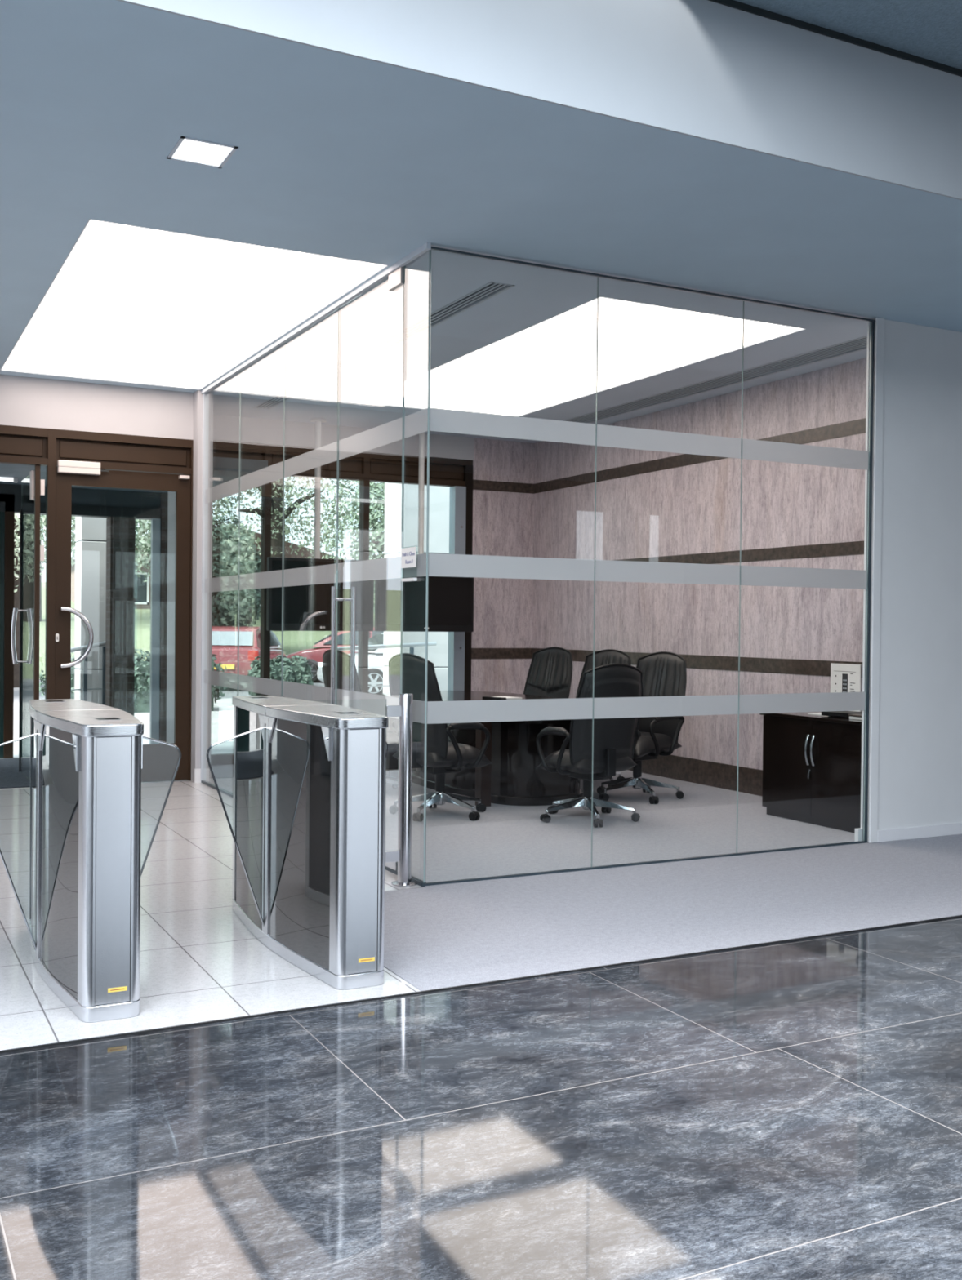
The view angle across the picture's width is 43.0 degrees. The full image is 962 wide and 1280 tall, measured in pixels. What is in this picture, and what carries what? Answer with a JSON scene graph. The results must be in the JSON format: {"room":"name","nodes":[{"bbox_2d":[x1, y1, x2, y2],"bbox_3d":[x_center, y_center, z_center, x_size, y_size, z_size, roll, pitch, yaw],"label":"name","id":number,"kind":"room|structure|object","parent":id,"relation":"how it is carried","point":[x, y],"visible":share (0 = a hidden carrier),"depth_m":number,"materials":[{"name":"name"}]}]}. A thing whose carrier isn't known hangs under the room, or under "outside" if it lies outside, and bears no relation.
{"room":"lobby","nodes":[
{"label":"lobby","id":0,"kind":"room"},
{"bbox_2d":[0,756,187,789],"bbox_3d":[-4.625,1.268,11.173,4.400,0.098,2.540,0,1,-27],"label":"floor","id":1,"kind":"structure","parent":0,"point":[14,757],"depth_m":10.70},
{"bbox_2d":[0,493,14,758],"bbox_3d":[-5.942,-0.143,11.832,2.650,2.680,0.080,0,1,-27],"label":"window","id":2,"kind":"structure","parent":1,"relation":"on","point":[9,516],"depth_m":12.38,"materials":[{"name":"brown wood"}]},
{"bbox_2d":[0,511,4,758],"bbox_3d":[-5.129,-0.101,12.250,0.640,2.600,0.040,0,1,-27],"label":"door","id":3,"kind":"structure","parent":2,"relation":"attached to","point":[2,513],"depth_m":12.37,"materials":[{"name":"brown wood"}]},
{"bbox_2d":[0,758,30,788],"bbox_3d":[-4.599,1.215,11.123,3.200,0.010,2.250,0,1,-27],"label":"entrance mat","id":4,"kind":"object","parent":1,"relation":"on","point":[11,776],"visible":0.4,"depth_m":10.92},
{"bbox_2d":[0,374,193,439],"bbox_3d":[-4.280,-1.976,9.961,3.885,0.413,0.209,0,1,-27],"label":"wall","id":5,"kind":"structure","parent":0,"point":[24,402],"depth_m":10.36,"materials":[{"name":"white paint"}]},
{"bbox_2d":[0,424,193,780],"bbox_3d":[-4.281,-0.266,9.924,3.860,3.005,0.094,0,1,-27],"label":"door frame","id":6,"kind":"structure","parent":5,"relation":"in","point":[19,445],"depth_m":10.23,"materials":[{"name":"brown wood"}]},
{"bbox_2d":[10,470,35,780],"bbox_3d":[-3.957,-0.115,10.652,0.198,2.630,0.924,0,1,-27],"label":"door","id":7,"kind":"structure","parent":6,"relation":"attached to","point":[26,610],"depth_m":10.70,"materials":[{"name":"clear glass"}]},
{"bbox_2d":[54,459,191,782],"bbox_3d":[-3.064,-0.137,10.493,1.131,2.735,0.126,0,1,-27],"label":"door","id":8,"kind":"structure","parent":6,"relation":"attached to","point":[160,761],"depth_m":10.61,"materials":[{"name":"brown wood"}]},
{"bbox_2d":[105,516,135,715],"bbox_3d":[-3.846,0.002,13.007,0.255,2.600,0.250,0,1,-27],"label":"pier","id":9,"kind":"object","parent":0,"point":[120,531],"visible":0.64,"depth_m":12.89,"materials":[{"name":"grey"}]},
{"bbox_2d":[0,456,267,493],"bbox_3d":[-4.574,-1.624,11.312,4.600,0.120,2.450,0,1,-27],"label":"ceiling","id":10,"kind":"structure","parent":0,"point":[225,469],"depth_m":11.23,"materials":[{"name":"grey paint"}]},
{"bbox_2d":[0,476,17,482],"bbox_3d":[-5.080,-1.551,11.531,1.320,0.038,0.070,0,1,-27],"label":"recessed light","id":11,"kind":"object","parent":10,"relation":"in","point":[2,478],"visible":1,"depth_m":11.78,"materials":[{"name":"white"}]},
{"bbox_2d":[159,492,168,743],"bbox_3d":[-3.428,-0.136,13.164,0.100,2.880,0.250,0,1,-27],"label":"wall","id":12,"kind":"structure","parent":0,"point":[164,496],"depth_m":13.04,"materials":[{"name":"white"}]},
{"bbox_2d":[0,483,160,519],"bbox_3d":[-5.090,-1.441,12.315,4.600,0.280,0.200,0,1,-27],"label":"trim","id":13,"kind":"structure","parent":12,"relation":"attached to","point":[89,503],"depth_m":12.79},
{"bbox_2d":[149,518,160,744],"bbox_3d":[-3.491,-0.045,13.071,0.085,2.500,0.080,0,1,-27],"label":"window","id":14,"kind":"structure","parent":12,"relation":"in","point":[155,522],"depth_m":13.04,"materials":[{"name":"grey metal"}]},
{"bbox_2d":[166,390,213,782],"bbox_3d":[-2.711,-0.474,11.241,0.145,3.418,1.315,0,1,-27],"label":"wall","id":15,"kind":"structure","parent":0,"point":[197,396],"depth_m":10.71,"materials":[{"name":"white paint"}]},
{"bbox_2d":[194,768,200,782],"bbox_3d":[-2.469,1.185,10.655,0.064,0.120,0.028,0,1,-27],"label":"baseboard","id":16,"kind":"structure","parent":15,"relation":"attached to","point":[197,771],"depth_m":10.64,"materials":[{"name":"white"}]},
{"bbox_2d":[200,393,208,781],"bbox_3d":[-2.413,-0.450,10.649,0.046,3.390,0.040,0,1,-27],"label":"trim","id":17,"kind":"structure","parent":15,"relation":"attached to","point":[205,396],"depth_m":10.63,"materials":[{"name":"silver metal"}]},
{"bbox_2d":[204,371,239,688],"bbox_3d":[-2.166,-0.451,10.154,0.011,3.367,1.076,0,1,-27],"label":"window","id":18,"kind":"structure","parent":15,"relation":"in","point":[229,583],"depth_m":10.13,"materials":[{"name":"clear glass"}]},
{"bbox_2d":[201,242,431,394],"bbox_3d":[-1.356,-2.121,8.549,0.024,0.032,4.730,0,1,-27],"label":"trim","id":19,"kind":"structure","parent":15,"relation":"attached to","point":[426,246],"depth_m":7.79,"materials":[{"name":"silver metal"}]},
{"bbox_2d":[424,253,598,882],"bbox_3d":[0.184,-0.384,6.746,1.048,3.376,0.011,0,1,-27],"label":"glass panel","id":20,"kind":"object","parent":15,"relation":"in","point":[446,420],"depth_m":6.74,"materials":[{"name":"clear glass"}]},
{"bbox_2d":[200,780,865,886],"bbox_3d":[0.024,1.276,9.316,3.168,0.020,4.692,0,1,-27],"label":"trim","id":21,"kind":"structure","parent":15,"relation":"attached to","point":[419,882],"depth_m":7.13,"materials":[{"name":"silver metal"}]},
{"bbox_2d":[237,359,284,696],"bbox_3d":[-1.664,-0.434,9.178,0.011,3.367,1.114,0,1,-27],"label":"window","id":22,"kind":"structure","parent":21,"relation":"on","point":[273,579],"depth_m":9.25,"materials":[{"name":"clear glass"}]},
{"bbox_2d":[280,307,338,704],"bbox_3d":[-1.160,-0.417,8.197,0.011,3.367,1.089,0,1,-27],"label":"window","id":23,"kind":"structure","parent":21,"relation":"on","point":[323,574],"depth_m":8.23,"materials":[{"name":"clear glass"}]},
{"bbox_2d":[330,266,406,871],"bbox_3d":[-0.674,-0.401,7.251,0.158,3.367,1.023,0,1,-27],"label":"door","id":24,"kind":"structure","parent":21,"relation":"attached to","point":[390,432],"depth_m":7.37,"materials":[{"name":"clear glass"}]},
{"bbox_2d":[400,249,431,882],"bbox_3d":[-0.362,-0.390,6.645,0.011,3.367,0.328,0,1,-27],"label":"window","id":25,"kind":"structure","parent":21,"relation":"on","point":[416,423],"depth_m":6.58,"materials":[{"name":"clear glass"}]},
{"bbox_2d":[400,545,417,582],"bbox_3d":[-0.402,-0.416,6.686,0.020,0.190,0.210,0,1,-27],"label":"sign holder","id":26,"kind":"object","parent":25,"relation":"attached to","point":[408,555],"visible":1,"depth_m":6.67,"materials":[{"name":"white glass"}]},
{"bbox_2d":[591,286,743,853],"bbox_3d":[1.118,-0.381,7.226,1.049,3.376,0.011,0,1,-27],"label":"glass panel","id":27,"kind":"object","parent":21,"relation":"on","point":[610,436],"depth_m":7.23,"materials":[{"name":"clear glass"}]},
{"bbox_2d":[0,780,425,1050],"bbox_3d":[-2.761,1.337,7.018,3.915,0.100,6.555,0,1,-27],"label":"floor tile","id":28,"kind":"structure","parent":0,"point":[199,962],"depth_m":5.26,"materials":[{"name":"white tile"}]},
{"bbox_2d":[0,698,181,1022],"bbox_3d":[-1.632,0.803,4.940,0.766,1.041,1.444,1,1,-4],"label":"turnstile","id":29,"kind":"object","parent":28,"relation":"on","point":[86,757],"visible":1,"depth_m":4.31,"materials":[{"name":"silver metal"}]},
{"bbox_2d":[206,695,388,990],"bbox_3d":[-0.794,0.806,5.348,0.766,1.041,1.444,1,1,-4],"label":"turnstile","id":30,"kind":"object","parent":28,"relation":"on","point":[308,832],"visible":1,"depth_m":4.86,"materials":[{"name":"silver metal"}]},
{"bbox_2d":[213,414,474,460],"bbox_3d":[-1.508,-2.066,12.504,3.140,0.243,0.160,0,1,-27],"label":"wall","id":31,"kind":"structure","parent":0,"point":[225,428],"depth_m":12.30,"materials":[{"name":"white paint"}]},
{"bbox_2d":[210,440,472,765],"bbox_3d":[-1.519,-0.357,12.514,3.140,3.175,0.148,0,1,-27],"label":"window","id":32,"kind":"structure","parent":31,"relation":"in","point":[365,468],"depth_m":12.67,"materials":[{"name":"brown metal"}]},
{"bbox_2d":[0,916,961,1279],"bbox_3d":[4.674,1.486,0.742,19.000,0.100,11.400,0,1,-27],"label":"floor","id":33,"kind":"structure","parent":0,"point":[788,1110],"depth_m":3.36,"materials":[{"name":"grey stone"}]},
{"bbox_2d":[0,915,961,1053],"bbox_3d":[3.757,1.376,6.681,15.200,0.056,0.011,0,1,-27],"label":"trim","id":34,"kind":"structure","parent":33,"relation":"on","point":[957,916],"depth_m":4.65,"materials":[{"name":"metal"}]},
{"bbox_2d":[0,0,961,443],"bbox_3d":[2.010,-2.223,9.991,15.300,0.202,7.800,0,1,-27],"label":"ceiling","id":35,"kind":"structure","parent":0,"point":[339,155],"depth_m":5.84,"materials":[{"name":"paint"}]},
{"bbox_2d":[0,218,388,390],"bbox_3d":[-2.199,-2.243,8.358,1.630,0.200,4.195,0,1,-27],"label":"ceiling light panel","id":36,"kind":"object","parent":35,"relation":"attached to","point":[126,304],"visible":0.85,"depth_m":7.79,"materials":[{"name":"white paint"}]},
{"bbox_2d":[166,136,238,168],"bbox_3d":[-1.197,-2.167,5.240,0.240,0.154,0.270,0,1,-27],"label":"recessed light","id":37,"kind":"object","parent":35,"relation":"in","point":[187,149],"visible":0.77,"depth_m":5.24,"materials":[{"name":"white paint"}]},
{"bbox_2d":[266,417,373,631],"bbox_3d":[-1.594,-1.135,12.074,1.090,2.090,0.193,0,1,-27],"label":"television","id":38,"kind":"object","parent":35,"relation":"hanging from","point":[305,607],"visible":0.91,"depth_m":11.99,"materials":[{"name":"black plastic"}]},
{"bbox_2d":[252,281,515,409],"bbox_3d":[-0.970,-2.201,9.348,0.160,0.123,4.820,0,1,-27],"label":"ceiling vent","id":39,"kind":"object","parent":35,"relation":"in","point":[491,289],"visible":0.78,"depth_m":8.64,"materials":[{"name":"metal"}]},
{"bbox_2d":[373,431,473,631],"bbox_3d":[-0.594,-1.132,12.589,1.090,2.090,0.193,0,1,-27],"label":"television","id":40,"kind":"object","parent":35,"relation":"hanging from","point":[450,599],"visible":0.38,"depth_m":12.55,"materials":[{"name":"black plastic"}]},
{"bbox_2d":[355,296,805,416],"bbox_3d":[0.526,-2.233,9.681,1.655,0.200,4.115,0,1,-27],"label":"ceiling light panel","id":41,"kind":"object","parent":35,"relation":"attached to","point":[551,362],"visible":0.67,"depth_m":9.19,"materials":[{"name":"white paint"}]},
{"bbox_2d":[562,335,866,423],"bbox_3d":[1.674,-2.192,10.634,0.290,0.123,4.950,0,1,-27],"label":"ceiling vent","id":42,"kind":"object","parent":35,"relation":"in","point":[860,344],"visible":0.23,"depth_m":9.93,"materials":[{"name":"metal"}]},
{"bbox_2d":[471,438,534,693],"bbox_3d":[0.199,-0.475,13.437,0.760,3.414,0.170,0,1,-27],"label":"stone wall","id":43,"kind":"structure","parent":0,"point":[503,522],"depth_m":13.35,"materials":[{"name":"stone"}]},
{"bbox_2d":[116,0,961,199],"bbox_3d":[2.156,-2.658,5.666,19.000,1.182,0.012,0,1,-27],"label":"ceiling bulkhead","id":44,"kind":"structure","parent":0,"point":[705,69],"depth_m":4.96,"materials":[{"name":"paint"}]},
{"bbox_2d":[707,0,961,76],"bbox_3d":[5.696,-2.635,7.473,11.050,0.025,0.012,0,1,-27],"label":"trim","id":45,"kind":"structure","parent":44,"relation":"attached to","point":[731,3],"depth_m":5.34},
{"bbox_2d":[207,764,961,991],"bbox_3d":[3.388,1.348,10.821,12.070,0.104,7.695,0,1,-27],"label":"floor","id":46,"kind":"structure","parent":0,"point":[450,935],"depth_m":6.61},
{"bbox_2d":[321,648,398,789],"bbox_3d":[-0.935,0.668,10.069,0.742,1.189,0.729,0,1,-35],"label":"office chair","id":47,"kind":"object","parent":46,"relation":"on","point":[343,659],"visible":0.23,"depth_m":9.85,"materials":[{"name":"black leather"}]},
{"bbox_2d":[384,693,417,886],"bbox_3d":[-0.428,0.802,6.563,0.185,1.026,0.140,0,1,-27],"label":"steel post","id":48,"kind":"object","parent":46,"relation":"on","point":[402,855],"visible":0.92,"depth_m":6.54,"materials":[{"name":"grey metal"}]},
{"bbox_2d":[332,698,386,870],"bbox_3d":[-0.732,0.799,6.407,0.498,0.970,0.010,0,1,-27],"label":"panel","id":49,"kind":"object","parent":48,"relation":"attached to","point":[372,699],"visible":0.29,"depth_m":6.52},
{"bbox_2d":[388,653,492,822],"bbox_3d":[-0.276,0.688,8.937,0.736,1.189,0.722,0,1,-41],"label":"office chair","id":50,"kind":"object","parent":46,"relation":"on","point":[443,757],"visible":0.72,"depth_m":8.72,"materials":[{"name":"black leather"}]},
{"bbox_2d":[382,690,582,806],"bbox_3d":[0.083,0.891,10.460,1.400,0.762,2.940,0,1,-27],"label":"conference table","id":51,"kind":"object","parent":46,"relation":"on","point":[513,777],"visible":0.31,"depth_m":9.51,"materials":[{"name":"brown wood"}]},
{"bbox_2d":[482,696,521,699],"bbox_3d":[0.184,0.501,10.608,0.250,0.015,0.240,0,1,-42],"label":"notepad","id":52,"kind":"object","parent":51,"relation":"on","point":[483,697],"visible":0.96,"depth_m":10.56,"materials":[{"name":"white paper"}]},
{"bbox_2d":[482,696,506,699],"bbox_3d":[0.114,0.502,10.544,0.060,0.015,0.240,0,1,-42],"label":"tray","id":53,"kind":"object","parent":52,"relation":"on","point":[483,697],"depth_m":10.50,"materials":[{"name":"black plastic"}]},
{"bbox_2d":[523,646,572,698],"bbox_3d":[0.500,0.663,11.649,0.710,1.187,0.728,0,1,-43],"label":"office chair","id":54,"kind":"object","parent":46,"relation":"on","point":[549,674],"visible":0.26,"depth_m":11.80,"materials":[{"name":"black leather"}]},
{"bbox_2d":[535,663,643,826],"bbox_3d":[0.753,0.727,8.797,0.722,1.136,0.736,0,1,-31],"label":"office chair","id":55,"kind":"object","parent":46,"relation":"on","point":[615,740],"visible":0.87,"depth_m":8.56,"materials":[{"name":"black leather"}]},
{"bbox_2d":[575,648,630,786],"bbox_3d":[0.934,0.678,10.724,0.743,1.189,0.731,0,1,-44],"label":"office chair","id":56,"kind":"object","parent":46,"relation":"on","point":[607,656],"visible":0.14,"depth_m":10.96,"materials":[{"name":"black leather"}]},
{"bbox_2d":[596,651,686,804],"bbox_3d":[1.259,0.692,9.936,0.726,1.187,0.722,0,1,-41],"label":"office chair","id":57,"kind":"object","parent":46,"relation":"on","point":[664,673],"visible":0.65,"depth_m":9.92,"materials":[{"name":"black leather"}]},
{"bbox_2d":[759,711,861,833],"bbox_3d":[2.600,0.928,8.825,0.679,0.768,1.030,0,1,-27],"label":"base cabinet","id":58,"kind":"object","parent":46,"relation":"on","point":[811,763],"visible":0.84,"depth_m":8.64,"materials":[{"name":"brown wood"}]},
{"bbox_2d":[807,712,821,715],"bbox_3d":[2.571,0.540,8.905,0.280,0.006,0.230,0,1,-27],"label":"paper sheet","id":59,"kind":"object","parent":58,"relation":"on","point":[817,713],"visible":0.29,"depth_m":8.92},
{"bbox_2d":[821,711,862,717],"bbox_3d":[2.607,0.526,8.659,0.220,0.028,0.300,0,1,-39],"label":"ring binder","id":60,"kind":"object","parent":58,"relation":"on","point":[835,713],"visible":0.59,"depth_m":8.63,"materials":[{"name":"black plastic"}]},
{"bbox_2d":[830,662,861,711],"bbox_3d":[2.755,0.360,9.227,0.014,0.360,0.310,0,1,-27],"label":"instruction sheet","id":61,"kind":"object","parent":58,"relation":"on","point":[844,677],"visible":0.66,"depth_m":9.22,"materials":[{"name":"white paper"}]},
{"bbox_2d":[841,673,847,692],"bbox_3d":[2.750,0.353,9.224,0.002,0.195,0.056,0,1,-27],"label":"picture","id":62,"kind":"object","parent":61,"relation":"attached to","point":[844,676],"depth_m":9.22},
{"bbox_2d":[835,671,855,691],"bbox_3d":[2.748,0.344,9.229,0.001,0.213,0.230,0,1,-27],"label":"print","id":63,"kind":"object","parent":61,"relation":"attached to","point":[845,681],"depth_m":9.22},
{"bbox_2d":[848,713,862,719],"bbox_3d":[2.641,0.532,8.418,0.150,0.034,0.150,0,1,-27],"label":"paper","id":64,"kind":"object","parent":58,"relation":"on","point":[855,717],"visible":0.3,"depth_m":8.40,"materials":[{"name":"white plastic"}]},
{"bbox_2d":[532,357,866,769],"bbox_3d":[1.902,-0.430,11.120,0.150,3.414,5.850,0,1,-27],"label":"stone wall","id":65,"kind":"structure","parent":0,"point":[692,508],"depth_m":10.62,"materials":[{"name":"stone"}]},
{"bbox_2d":[471,648,862,678],"bbox_3d":[1.526,0.191,10.852,0.760,0.120,5.660,0,1,-27],"label":"trim","id":66,"kind":"structure","parent":65,"relation":"attached to","point":[790,666],"depth_m":10.54,"materials":[{"name":"brown wood"}]},
{"bbox_2d":[472,417,865,493],"bbox_3d":[1.544,-1.633,10.830,0.760,0.108,5.660,0,1,-27],"label":"trim","id":67,"kind":"structure","parent":65,"relation":"attached to","point":[857,426],"depth_m":11.48,"materials":[{"name":"brown wood"}]},
{"bbox_2d":[628,754,762,795],"bbox_3d":[1.516,1.169,10.864,0.760,0.216,5.660,0,1,-27],"label":"trim","id":68,"kind":"structure","parent":65,"relation":"attached to","point":[722,775],"depth_m":10.75,"materials":[{"name":"brown wood"}]},
{"bbox_2d":[612,541,863,564],"bbox_3d":[1.535,-0.724,10.841,0.760,0.100,5.660,0,1,-27],"label":"trim","id":69,"kind":"structure","parent":65,"relation":"attached to","point":[854,548],"depth_m":10.06,"materials":[{"name":"brown wood"}]},
{"bbox_2d":[733,0,961,69],"bbox_3d":[4.740,-2.692,0.640,19.000,0.240,11.288,0,1,-27],"label":"ceiling","id":70,"kind":"structure","parent":0,"point":[928,29],"depth_m":5.23,"materials":[{"name":"paint"}]},
{"bbox_2d":[866,317,961,843],"bbox_3d":[6.134,-0.373,9.816,8.115,3.414,0.090,0,1,-27],"label":"wall","id":71,"kind":"structure","parent":0,"point":[914,751],"depth_m":8.12,"materials":[{"name":"white paint"}]},
{"bbox_2d":[431,246,875,322],"bbox_3d":[1.147,-2.075,7.196,3.191,0.010,0.016,0,1,-27],"label":"trim","id":72,"kind":"structure","parent":71,"relation":"attached to","point":[432,247],"depth_m":7.08,"materials":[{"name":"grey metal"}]},
{"bbox_2d":[737,321,871,840],"bbox_3d":[2.050,-0.378,7.705,1.043,3.376,0.011,0,1,-27],"label":"window","id":73,"kind":"structure","parent":71,"relation":"in","point":[757,450],"depth_m":7.71,"materials":[{"name":"clear glass"}]},
{"bbox_2d":[853,320,869,841],"bbox_3d":[2.502,-0.383,7.980,0.065,3.409,0.033,0,1,-27],"label":"trim","id":74,"kind":"structure","parent":71,"relation":"attached to","point":[859,831],"depth_m":7.97,"materials":[{"name":"silver metal"}]},
{"bbox_2d":[862,321,874,842],"bbox_3d":[2.523,-0.375,7.948,0.015,3.394,0.024,0,1,-27],"label":"trim","id":75,"kind":"structure","parent":71,"relation":"attached to","point":[872,322],"depth_m":7.94,"materials":[{"name":"silver metal"}]},
{"bbox_2d":[876,822,961,842],"bbox_3d":[6.166,1.295,9.819,8.045,0.079,0.016,0,1,-27],"label":"baseboard","id":76,"kind":"structure","parent":71,"relation":"attached to","point":[953,828],"depth_m":8.14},
{"label":"outside","id":77,"kind":"structure","parent":0,"visible":0},
{"bbox_2d":[39,582,374,679],"bbox_3d":[-15.004,-1.040,61.990,90.000,3.340,56.000,0,1,-27],"label":"bank","id":78,"kind":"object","parent":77,"point":[294,642],"depth_m":43.12,"materials":[{"name":"green plant"}]},
{"bbox_2d":[39,515,75,621],"bbox_3d":[-15.563,-7.297,43.106,6.234,13.637,9.749,1,1,40],"label":"tree","id":79,"kind":"object","parent":78,"relation":"on","point":[42,516],"visible":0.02,"depth_m":43.44,"materials":[{"name":"green plant"}]},
{"bbox_2d":[71,486,261,582],"bbox_3d":[-9.097,-3.951,36.325,6.323,9.488,5.051,0,1,-27],"label":"tree","id":80,"kind":"object","parent":78,"relation":"on","point":[148,549],"visible":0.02,"depth_m":36.43,"materials":[{"name":"green plant"}]},
{"bbox_2d":[44,527,336,608],"bbox_3d":[-11.992,-2.432,53.956,12.800,4.700,7.800,0,1,-27],"label":"house","id":81,"kind":"structure","parent":78,"relation":"on","point":[142,589],"depth_m":49.32,"materials":[{"name":"brick"}]},
{"bbox_2d":[212,475,377,631],"bbox_3d":[-7.452,-6.848,45.119,8.088,13.347,6.169,0,1,-27],"label":"tree","id":82,"kind":"object","parent":78,"relation":"on","point":[276,486],"visible":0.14,"depth_m":45.28,"materials":[{"name":"green plant"}]},
{"bbox_2d":[320,480,384,613],"bbox_3d":[-2.430,-4.047,37.061,5.354,10.416,5.160,0,1,-19],"label":"tree","id":83,"kind":"object","parent":78,"relation":"on","point":[376,540],"visible":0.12,"depth_m":36.24,"materials":[{"name":"green plant"}]},
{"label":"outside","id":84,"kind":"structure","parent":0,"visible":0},
{"bbox_2d":[13,698,233,757],"bbox_3d":[0.671,1.353,20.554,60.000,0.200,12.100,0,1,-27],"label":"paving","id":85,"kind":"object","parent":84,"point":[222,716],"depth_m":17.77,"materials":[{"name":"white"}]},
{"bbox_2d":[70,641,105,705],"bbox_3d":[-4.203,0.645,13.167,0.680,1.344,0.048,0,1,-27],"label":"railing","id":86,"kind":"object","parent":85,"relation":"on","point":[102,644],"visible":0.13,"depth_m":13.12,"materials":[{"name":"metal"}]},
{"bbox_2d":[74,516,106,704],"bbox_3d":[-4.289,-0.542,13.473,0.310,3.708,0.400,0,1,-27],"label":"concrete column","id":87,"kind":"structure","parent":85,"relation":"on","point":[90,532],"depth_m":13.30,"materials":[{"name":"white concrete"}]},
{"bbox_2d":[39,648,226,712],"bbox_3d":[-5.846,0.683,20.623,3.172,1.141,1.139,0,1,-27],"label":"hedge","id":88,"kind":"object","parent":85,"relation":"on","point":[142,668],"visible":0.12,"depth_m":20.38,"materials":[{"name":"green plant"}]},
{"bbox_2d":[246,654,313,695],"bbox_3d":[-3.750,0.767,22.814,1.244,0.994,1.095,0,1,-27],"label":"hedge","id":89,"kind":"object","parent":85,"relation":"on","point":[296,671],"visible":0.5,"depth_m":22.61,"materials":[{"name":"green plant"}]},
{"bbox_2d":[329,641,436,686],"bbox_3d":[-1.155,0.672,14.543,1.352,1.314,0.048,0,1,-27],"label":"railing","id":90,"kind":"object","parent":85,"relation":"on","point":[429,643],"visible":0.21,"depth_m":14.56,"materials":[{"name":"metal"}]},
{"bbox_2d":[382,482,449,693],"bbox_3d":[-0.771,-1.029,15.217,0.700,4.708,0.600,0,1,-27],"label":"concrete column","id":91,"kind":"structure","parent":85,"relation":"on","point":[438,499],"depth_m":15.00,"materials":[{"name":"white concrete"}]},
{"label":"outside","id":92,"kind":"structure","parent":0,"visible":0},
{"bbox_2d":[13,680,382,702],"bbox_3d":[0.066,1.218,32.667,90.000,0.160,10.000,0,1,-27],"label":"road","id":93,"kind":"structure","parent":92,"point":[229,692],"depth_m":26.59,"materials":[{"name":"grey asphalt"}]},
{"bbox_2d":[13,513,151,687],"bbox_3d":[-10.993,-3.685,28.495,7.046,9.862,4.745,0,1,-36],"label":"tree","id":94,"kind":"object","parent":93,"relation":"on","point":[17,517],"visible":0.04,"depth_m":28.08,"materials":[{"name":"green plant"}]},
{"bbox_2d":[211,515,260,626],"bbox_3d":[-7.327,-1.124,33.915,2.924,4.678,2.736,1,1,0],"label":"tree","id":95,"kind":"object","parent":93,"relation":"on","point":[224,549],"visible":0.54,"depth_m":33.27,"materials":[{"name":"green plant"}]},
{"bbox_2d":[211,626,288,675],"bbox_3d":[-5.701,0.401,29.101,1.805,1.450,4.050,1,1,1],"label":"car","id":96,"kind":"object","parent":93,"relation":"on","point":[224,638],"visible":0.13,"depth_m":27.40,"materials":[{"name":"red paint"}]},
{"bbox_2d":[248,650,258,661],"bbox_3d":[-5.062,0.356,27.141,0.230,0.240,0.090,1,1,1],"label":"tail lamp","id":97,"kind":"object","parent":96,"relation":"attached to","point":[251,654],"depth_m":27.10,"materials":[{"name":"red plastic"}]},
{"bbox_2d":[285,627,383,681],"bbox_3d":[-3.118,0.386,32.351,4.050,1.450,1.805,1,1,3],"label":"car","id":98,"kind":"object","parent":93,"relation":"on","point":[314,655],"visible":0.27,"depth_m":31.62,"materials":[{"name":"red paint"}]},
{"bbox_2d":[316,633,383,694],"bbox_3d":[-1.447,0.472,26.703,4.050,1.450,1.805,0,1,-25],"label":"car","id":99,"kind":"object","parent":93,"relation":"on","point":[375,665],"visible":0.1,"depth_m":25.45,"materials":[{"name":"silver metal"}]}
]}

